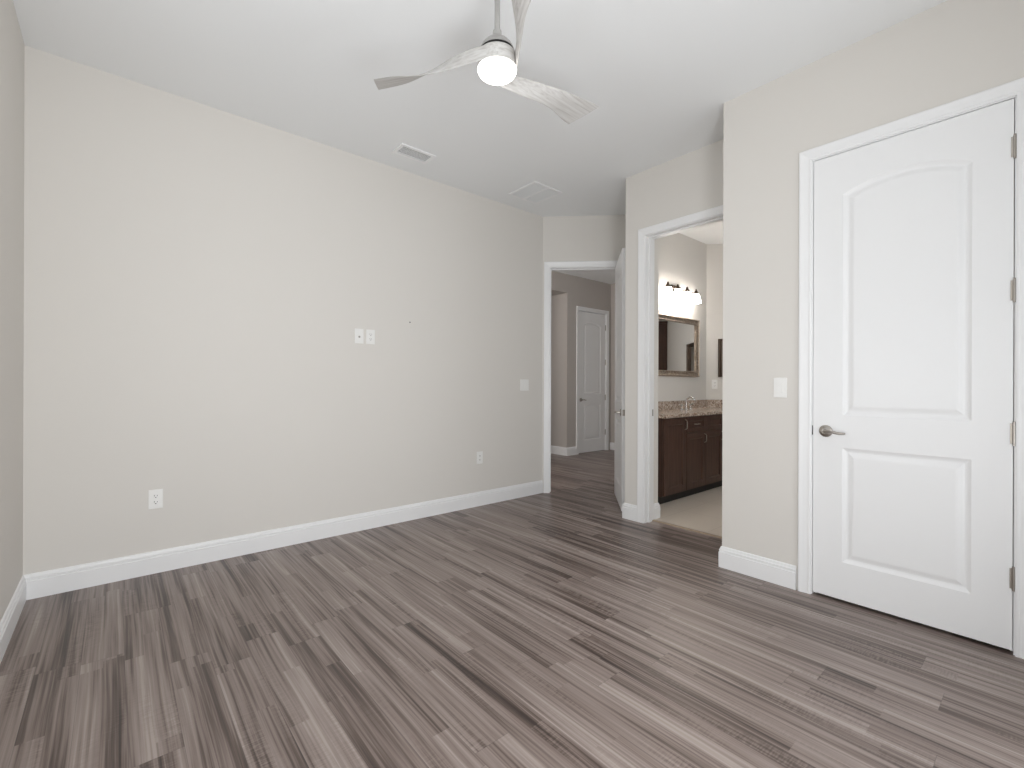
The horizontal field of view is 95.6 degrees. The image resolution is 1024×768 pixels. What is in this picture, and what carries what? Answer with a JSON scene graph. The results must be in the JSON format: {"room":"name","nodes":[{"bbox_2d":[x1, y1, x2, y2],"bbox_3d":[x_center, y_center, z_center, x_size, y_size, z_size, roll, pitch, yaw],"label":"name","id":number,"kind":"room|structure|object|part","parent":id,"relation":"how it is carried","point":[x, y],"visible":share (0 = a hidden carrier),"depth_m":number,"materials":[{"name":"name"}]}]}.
{"room":"empty bedroom","nodes":[
{"label":"empty bedroom","id":0,"kind":"room"},
{"bbox_2d":[0,0,24,621],"bbox_3d":[-1.334,-0.330,0.891,0.120,3.005,4.170,0,0,-41],"label":"wall","id":1,"kind":"structure","parent":0,"point":[12,46],"depth_m":2.21,"materials":[{"name":"white paint"}]},
{"bbox_2d":[0,575,26,663],"bbox_3d":[-1.326,1.104,0.981,0.016,0.136,4.050,0,0,-41],"label":"baseboard","id":2,"kind":"structure","parent":1,"relation":"attached to","point":[9,620],"depth_m":2.17,"materials":[{"name":"white paint"}]},
{"bbox_2d":[23,45,542,574],"bbox_3d":[-1.241,-0.330,3.794,4.035,3.005,0.120,0,0,-41],"label":"wall","id":3,"kind":"structure","parent":0,"point":[200,279],"depth_m":3.18,"materials":[{"name":"white paint"}]},
{"bbox_2d":[148,489,162,508],"bbox_3d":[-2.211,0.711,2.882,0.072,0.118,0.009,0,0,-41],"label":"wall outlet","id":4,"kind":"object","parent":3,"relation":"attached to","point":[155,497],"visible":1,"depth_m":2.88,"materials":[{"name":"white plastic"}]},
{"bbox_2d":[152,493,158,504],"bbox_3d":[-2.209,0.711,2.881,0.035,0.068,0.003,0,0,-41],"label":"receptacle","id":5,"kind":"object","parent":4,"relation":"attached to","point":[155,496],"depth_m":2.88,"materials":[{"name":"white plastic"}]},
{"bbox_2d":[24,480,542,599],"bbox_3d":[-1.156,1.105,3.781,3.915,0.136,0.016,0,0,-41],"label":"baseboard","id":6,"kind":"structure","parent":3,"relation":"attached to","point":[66,579],"depth_m":3.18,"materials":[{"name":"white paint"}]},
{"bbox_2d":[355,328,363,343],"bbox_3d":[-1.223,-0.388,3.721,0.072,0.118,0.014,0,0,-41],"label":"cable plate","id":7,"kind":"object","parent":3,"relation":"attached to","point":[359,333],"visible":1,"depth_m":3.72,"materials":[{"name":"white plastic"}]},
{"bbox_2d":[366,329,374,343],"bbox_3d":[-1.152,-0.388,3.785,0.072,0.118,0.009,0,0,-41],"label":"wall outlet","id":8,"kind":"object","parent":3,"relation":"attached to","point":[370,334],"visible":1,"depth_m":3.78,"materials":[{"name":"white plastic"}]},
{"bbox_2d":[369,333,372,340],"bbox_3d":[-1.151,-0.388,3.783,0.035,0.068,0.003,0,0,-41],"label":"receptacle","id":9,"kind":"object","parent":8,"relation":"attached to","point":[370,334],"depth_m":3.78,"materials":[{"name":"white plastic"}]},
{"bbox_2d":[477,451,482,463],"bbox_3d":[-0.313,0.710,4.506,0.072,0.118,0.009,0,0,-41],"label":"wall outlet","id":10,"kind":"object","parent":3,"relation":"attached to","point":[479,454],"visible":1,"depth_m":4.51,"materials":[{"name":"white plastic"}]},
{"bbox_2d":[520,379,528,390],"bbox_3d":[0.133,0.005,4.884,0.118,0.118,0.010,0,0,-41],"label":"light switch","id":11,"kind":"object","parent":3,"relation":"attached to","point":[524,383],"visible":1,"depth_m":4.88,"materials":[{"name":"white plastic"}]},
{"bbox_2d":[13,0,946,283],"bbox_3d":[1.177,-1.874,5.016,9.700,0.100,7.500,0,0,-41],"label":"ceiling","id":12,"kind":"structure","parent":0,"point":[660,75],"depth_m":2.67,"materials":[{"name":"white paint"}]},
{"bbox_2d":[392,143,436,163],"bbox_3d":[-0.773,-1.825,3.680,0.304,0.010,0.166,0,0,-41],"label":"ceiling vent","id":13,"kind":"object","parent":12,"relation":"in","point":[407,151],"visible":1,"depth_m":3.68,"materials":[{"name":"white metal"}]},
{"bbox_2d":[374,0,598,123],"bbox_3d":[0.024,-1.590,2.154,1.024,0.473,1.117,0,0,-41],"label":"ceiling fan","id":14,"kind":"object","parent":12,"relation":"hanging from","point":[497,58],"visible":1,"depth_m":2.06,"materials":[{"name":"grey wood"}]},
{"bbox_3d":[-0.375,-1.429,2.141,0.639,0.072,0.159,0,0,15],"label":"blade","id":15,"kind":"part","parent":14,"relation":"part of","materials":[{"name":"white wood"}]},
{"bbox_3d":[-0.066,-1.374,2.059,0.174,0.040,0.174,0,0,-41],"label":"light globe","id":16,"kind":"part","parent":14,"relation":"part of","materials":[{"name":"white glass"}]},
{"bbox_3d":[0.013,-1.428,1.750,0.159,0.072,0.639,0,0,-14],"label":"blade","id":17,"kind":"part","parent":14,"relation":"part of","materials":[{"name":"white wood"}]},
{"bbox_3d":[0.167,-1.427,2.279,0.639,0.072,0.159,0,0,-43],"label":"blade","id":18,"kind":"part","parent":14,"relation":"part of","materials":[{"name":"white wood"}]},
{"bbox_2d":[508,181,562,203],"bbox_3d":[0.224,-1.823,4.426,0.366,0.008,0.366,0,0,-41],"label":"ceiling vent","id":19,"kind":"object","parent":12,"relation":"in","point":[535,192],"visible":1,"depth_m":4.41,"materials":[{"name":"white metal"}]},
{"bbox_2d":[0,450,1023,767],"bbox_3d":[0.938,1.228,4.820,9.100,0.104,7.500,0,0,-41],"label":"floor","id":20,"kind":"structure","parent":0,"point":[557,628],"depth_m":1.97,"materials":[{"name":"grey wood"}]},
{"bbox_2d":[652,520,721,537],"bbox_3d":[1.478,1.179,3.747,0.035,0.007,0.766,0,0,-41],"label":"threshold","id":21,"kind":"object","parent":20,"relation":"on","point":[652,520],"visible":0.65,"depth_m":3.77,"materials":[{"name":"beige wood"}]},
{"bbox_2d":[658,414,721,504],"bbox_3d":[2.173,0.757,5.387,2.250,0.855,0.515,0,0,-41],"label":"vanity cabinet","id":22,"kind":"object","parent":20,"relation":"on","point":[689,448],"visible":0.62,"depth_m":4.78,"materials":[{"name":"brown wood"}]},
{"bbox_3d":[1.622,0.709,4.628,0.414,0.748,0.020,0,0,-41],"label":"cabinet door","id":23,"kind":"part","parent":22,"relation":"part of","materials":[{"name":"brown wood"}]},
{"bbox_2d":[658,400,722,418],"bbox_3d":[2.184,0.262,5.398,2.320,0.134,0.514,0,0,-41],"label":"countertop","id":24,"kind":"structure","parent":22,"relation":"on","point":[666,409],"depth_m":5.36,"materials":[{"name":"stone"}]},
{"bbox_2d":[679,396,695,409],"bbox_3d":[2.052,0.216,5.353,0.331,0.156,0.150,0,0,-41],"label":"faucet","id":25,"kind":"object","parent":24,"relation":"on","point":[687,398],"visible":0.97,"depth_m":5.37,"materials":[{"name":"silver metal"}]},
{"bbox_3d":[2.057,0.206,5.348,0.028,0.136,0.135,0,0,-41],"label":"spout","id":26,"kind":"part","parent":25,"relation":"part of","materials":[{"name":"silver metal"}]},
{"bbox_3d":[1.935,0.793,4.896,0.394,0.582,0.020,0,0,-41],"label":"cabinet door","id":27,"kind":"part","parent":22,"relation":"part of","materials":[{"name":"brown wood"}]},
{"bbox_3d":[1.936,0.415,4.896,0.394,0.158,0.020,0,0,-41],"label":"cabinet drawer","id":28,"kind":"part","parent":22,"relation":"part of","materials":[{"name":"brown wood"}]},
{"bbox_3d":[2.244,0.416,5.159,0.399,0.158,0.020,0,0,-41],"label":"cabinet drawer","id":29,"kind":"part","parent":22,"relation":"part of","materials":[{"name":"brown wood"}]},
{"bbox_3d":[2.242,0.794,5.159,0.399,0.582,0.020,0,0,-41],"label":"cabinet door","id":30,"kind":"part","parent":22,"relation":"part of","materials":[{"name":"brown wood"}]},
{"bbox_2d":[551,271,610,449],"bbox_3d":[-0.487,-0.327,7.393,5.070,3.005,1.370,0,0,-41],"label":"wall","id":31,"kind":"structure","parent":0,"point":[568,292],"depth_m":7.82,"materials":[{"name":"grey paint"}]},
{"bbox_2d":[551,445,576,455],"bbox_3d":[0.585,1.111,8.225,0.242,0.136,1.266,0,0,-41],"label":"baseboard","id":32,"kind":"structure","parent":31,"relation":"attached to","point":[568,451],"depth_m":7.77,"materials":[{"name":"white paint"}]},
{"bbox_2d":[579,311,605,452],"bbox_3d":[1.413,-0.039,8.119,0.742,2.418,0.093,0,0,-41],"label":"door","id":33,"kind":"structure","parent":31,"relation":"in","point":[592,327],"depth_m":8.12,"materials":[{"name":"white paint"}]},
{"bbox_2d":[576,306,608,453],"bbox_3d":[1.377,-0.071,8.155,0.864,2.507,0.137,0,0,-41],"label":"door frame","id":34,"kind":"structure","parent":31,"relation":"attached to","point":[578,308],"depth_m":8.26,"materials":[{"name":"white paint"}]},
{"bbox_2d":[542,215,625,481],"bbox_3d":[0.762,-0.323,5.086,1.025,3.005,0.120,0,0,4],"label":"wall","id":35,"kind":"structure","parent":0,"point":[599,237],"depth_m":5.03,"materials":[{"name":"white paint"}]},
{"bbox_2d":[543,261,616,492],"bbox_3d":[0.782,-0.076,5.085,0.863,2.511,0.154,0,0,4],"label":"door frame","id":36,"kind":"structure","parent":35,"relation":"attached to","point":[562,265],"depth_m":5.04,"materials":[{"name":"white paint"}]},
{"bbox_2d":[614,248,625,510],"bbox_3d":[1.077,-0.045,4.633,0.150,2.428,0.734,0,0,7],"label":"door","id":37,"kind":"structure","parent":35,"relation":"in","point":[619,439],"depth_m":4.46,"materials":[{"name":"white paint"}]},
{"bbox_2d":[610,284,614,441],"bbox_3d":[2.001,-0.318,7.548,1.087,3.005,2.630,0,0,-41],"label":"wall","id":38,"kind":"structure","parent":0,"point":[612,404],"depth_m":8.41,"materials":[{"name":"grey paint"}]},
{"bbox_2d":[610,442,613,449],"bbox_3d":[2.474,1.118,7.628,0.016,0.136,2.130,0,0,-41],"label":"baseboard","id":39,"kind":"structure","parent":38,"relation":"attached to","point":[611,443],"depth_m":8.40,"materials":[{"name":"white paint"}]},
{"bbox_2d":[625,140,722,504],"bbox_3d":[1.299,-0.321,4.156,0.601,3.005,1.864,0,0,-14],"label":"wall","id":40,"kind":"structure","parent":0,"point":[692,182],"depth_m":4.01,"materials":[{"name":"white paint"}]},
{"bbox_2d":[622,503,636,521],"bbox_3d":[1.174,1.113,4.471,0.163,0.136,0.971,0,0,18],"label":"baseboard","id":41,"kind":"structure","parent":40,"relation":"attached to","point":[629,511],"depth_m":4.05,"materials":[{"name":"white paint"}]},
{"bbox_2d":[654,503,659,518],"bbox_3d":[1.242,1.113,4.112,0.112,0.136,0.092,0,0,-41],"label":"baseboard","id":42,"kind":"structure","parent":40,"relation":"attached to","point":[656,505],"depth_m":4.08,"materials":[{"name":"white paint"}]},
{"bbox_2d":[637,205,722,522],"bbox_3d":[1.427,-0.073,3.699,0.150,2.511,0.900,0,0,-41],"label":"door frame","id":43,"kind":"structure","parent":40,"relation":"attached to","point":[647,236],"depth_m":3.97,"materials":[{"name":"white paint"}]},
{"bbox_2d":[658,233,706,400],"bbox_3d":[2.025,-0.318,5.680,1.740,3.005,0.120,0,0,-41],"label":"wall","id":44,"kind":"structure","parent":0,"point":[682,258],"depth_m":5.67,"materials":[{"name":"white paint"}]},
{"bbox_2d":[658,313,699,376],"bbox_3d":[1.917,-0.453,5.483,1.150,0.712,0.036,0,0,-41],"label":"framed mirror","id":45,"kind":"object","parent":44,"relation":"attached to","point":[678,337],"visible":0.63,"depth_m":5.56,"materials":[{"name":"silver metal"}]},
{"bbox_2d":[662,282,700,303],"bbox_3d":[1.986,-1.081,5.459,0.750,0.180,0.159,0,0,-41],"label":"vanity light","id":46,"kind":"object","parent":44,"relation":"attached to","point":[673,291],"visible":1,"depth_m":5.43,"materials":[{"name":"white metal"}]},
{"bbox_3d":[1.759,-1.045,5.239,0.120,0.106,0.120,0,0,-41],"label":"lamp shade","id":47,"kind":"part","parent":46,"relation":"part of","materials":[{"name":"white glass"}]},
{"bbox_3d":[1.919,-1.044,5.376,0.120,0.106,0.120,0,0,-41],"label":"lamp shade","id":48,"kind":"part","parent":46,"relation":"part of","materials":[{"name":"white glass"}]},
{"bbox_3d":[2.078,-1.044,5.513,0.120,0.106,0.120,0,0,-41],"label":"lamp shade","id":49,"kind":"part","parent":46,"relation":"part of","materials":[{"name":"white glass"}]},
{"bbox_3d":[2.238,-1.043,5.649,0.120,0.106,0.120,0,0,-41],"label":"lamp shade","id":50,"kind":"part","parent":46,"relation":"part of","materials":[{"name":"white glass"}]},
{"bbox_2d":[706,244,722,399],"bbox_3d":[4.322,-0.310,5.948,3.606,3.005,0.127,0,0,4],"label":"wall","id":51,"kind":"structure","parent":0,"point":[714,294],"depth_m":6.02,"materials":[{"name":"white paint"}]},
{"bbox_2d":[658,400,722,409],"bbox_3d":[2.235,0.245,5.669,2.037,0.100,0.380,0,0,-26],"label":"backsplash","id":52,"kind":"structure","parent":51,"relation":"attached to","point":[662,405],"depth_m":5.71,"materials":[{"name":"stone"}]},
{"bbox_2d":[712,380,717,388],"bbox_3d":[2.624,-0.004,6.012,0.072,0.118,0.009,0,0,4],"label":"wall outlet","id":53,"kind":"object","parent":51,"relation":"attached to","point":[714,382],"visible":1,"depth_m":6.01,"materials":[{"name":"white plastic"}]},
{"bbox_2d":[718,339,722,376],"bbox_3d":[2.995,-0.342,5.968,0.660,0.490,0.036,0,0,4],"label":"framed mirror","id":54,"kind":"object","parent":51,"relation":"attached to","point":[720,341],"visible":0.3,"depth_m":5.99,"materials":[{"name":"brown metal"}]},
{"bbox_2d":[722,0,1023,589],"bbox_3d":[2.123,-0.318,2.461,0.437,3.005,1.820,0,0,-41],"label":"wall","id":55,"kind":"structure","parent":0,"point":[951,50],"depth_m":2.74,"materials":[{"name":"white paint"}]},
{"bbox_2d":[718,546,796,589],"bbox_3d":[2.107,1.117,2.462,0.453,0.136,1.836,0,0,-41],"label":"baseboard","id":56,"kind":"structure","parent":55,"relation":"attached to","point":[783,574],"depth_m":2.83,"materials":[{"name":"white paint"}]},
{"bbox_2d":[774,378,786,397],"bbox_3d":[1.584,0.019,2.745,0.010,0.118,0.072,0,0,-41],"label":"light switch","id":57,"kind":"object","parent":55,"relation":"attached to","point":[780,384],"visible":1,"depth_m":2.74,"materials":[{"name":"white plastic"}]},
{"bbox_2d":[798,77,1023,658],"bbox_3d":[1.988,-0.071,2.362,0.137,2.511,0.908,0,0,-41],"label":"door frame","id":58,"kind":"structure","parent":55,"relation":"attached to","point":[1014,89],"depth_m":2.38,"materials":[{"name":"white paint"}]},
{"bbox_2d":[812,99,1016,649],"bbox_3d":[1.943,-0.045,2.318,0.093,2.422,0.785,0,0,-41],"label":"door","id":59,"kind":"structure","parent":55,"relation":"in","point":[914,426],"depth_m":2.27,"materials":[{"name":"white paint"}]},
{"bbox_3d":[1.739,0.257,2.529,0.058,0.066,0.134,0,0,-41],"label":"handle","id":60,"kind":"part","parent":59,"relation":"part of","materials":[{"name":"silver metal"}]}
]}

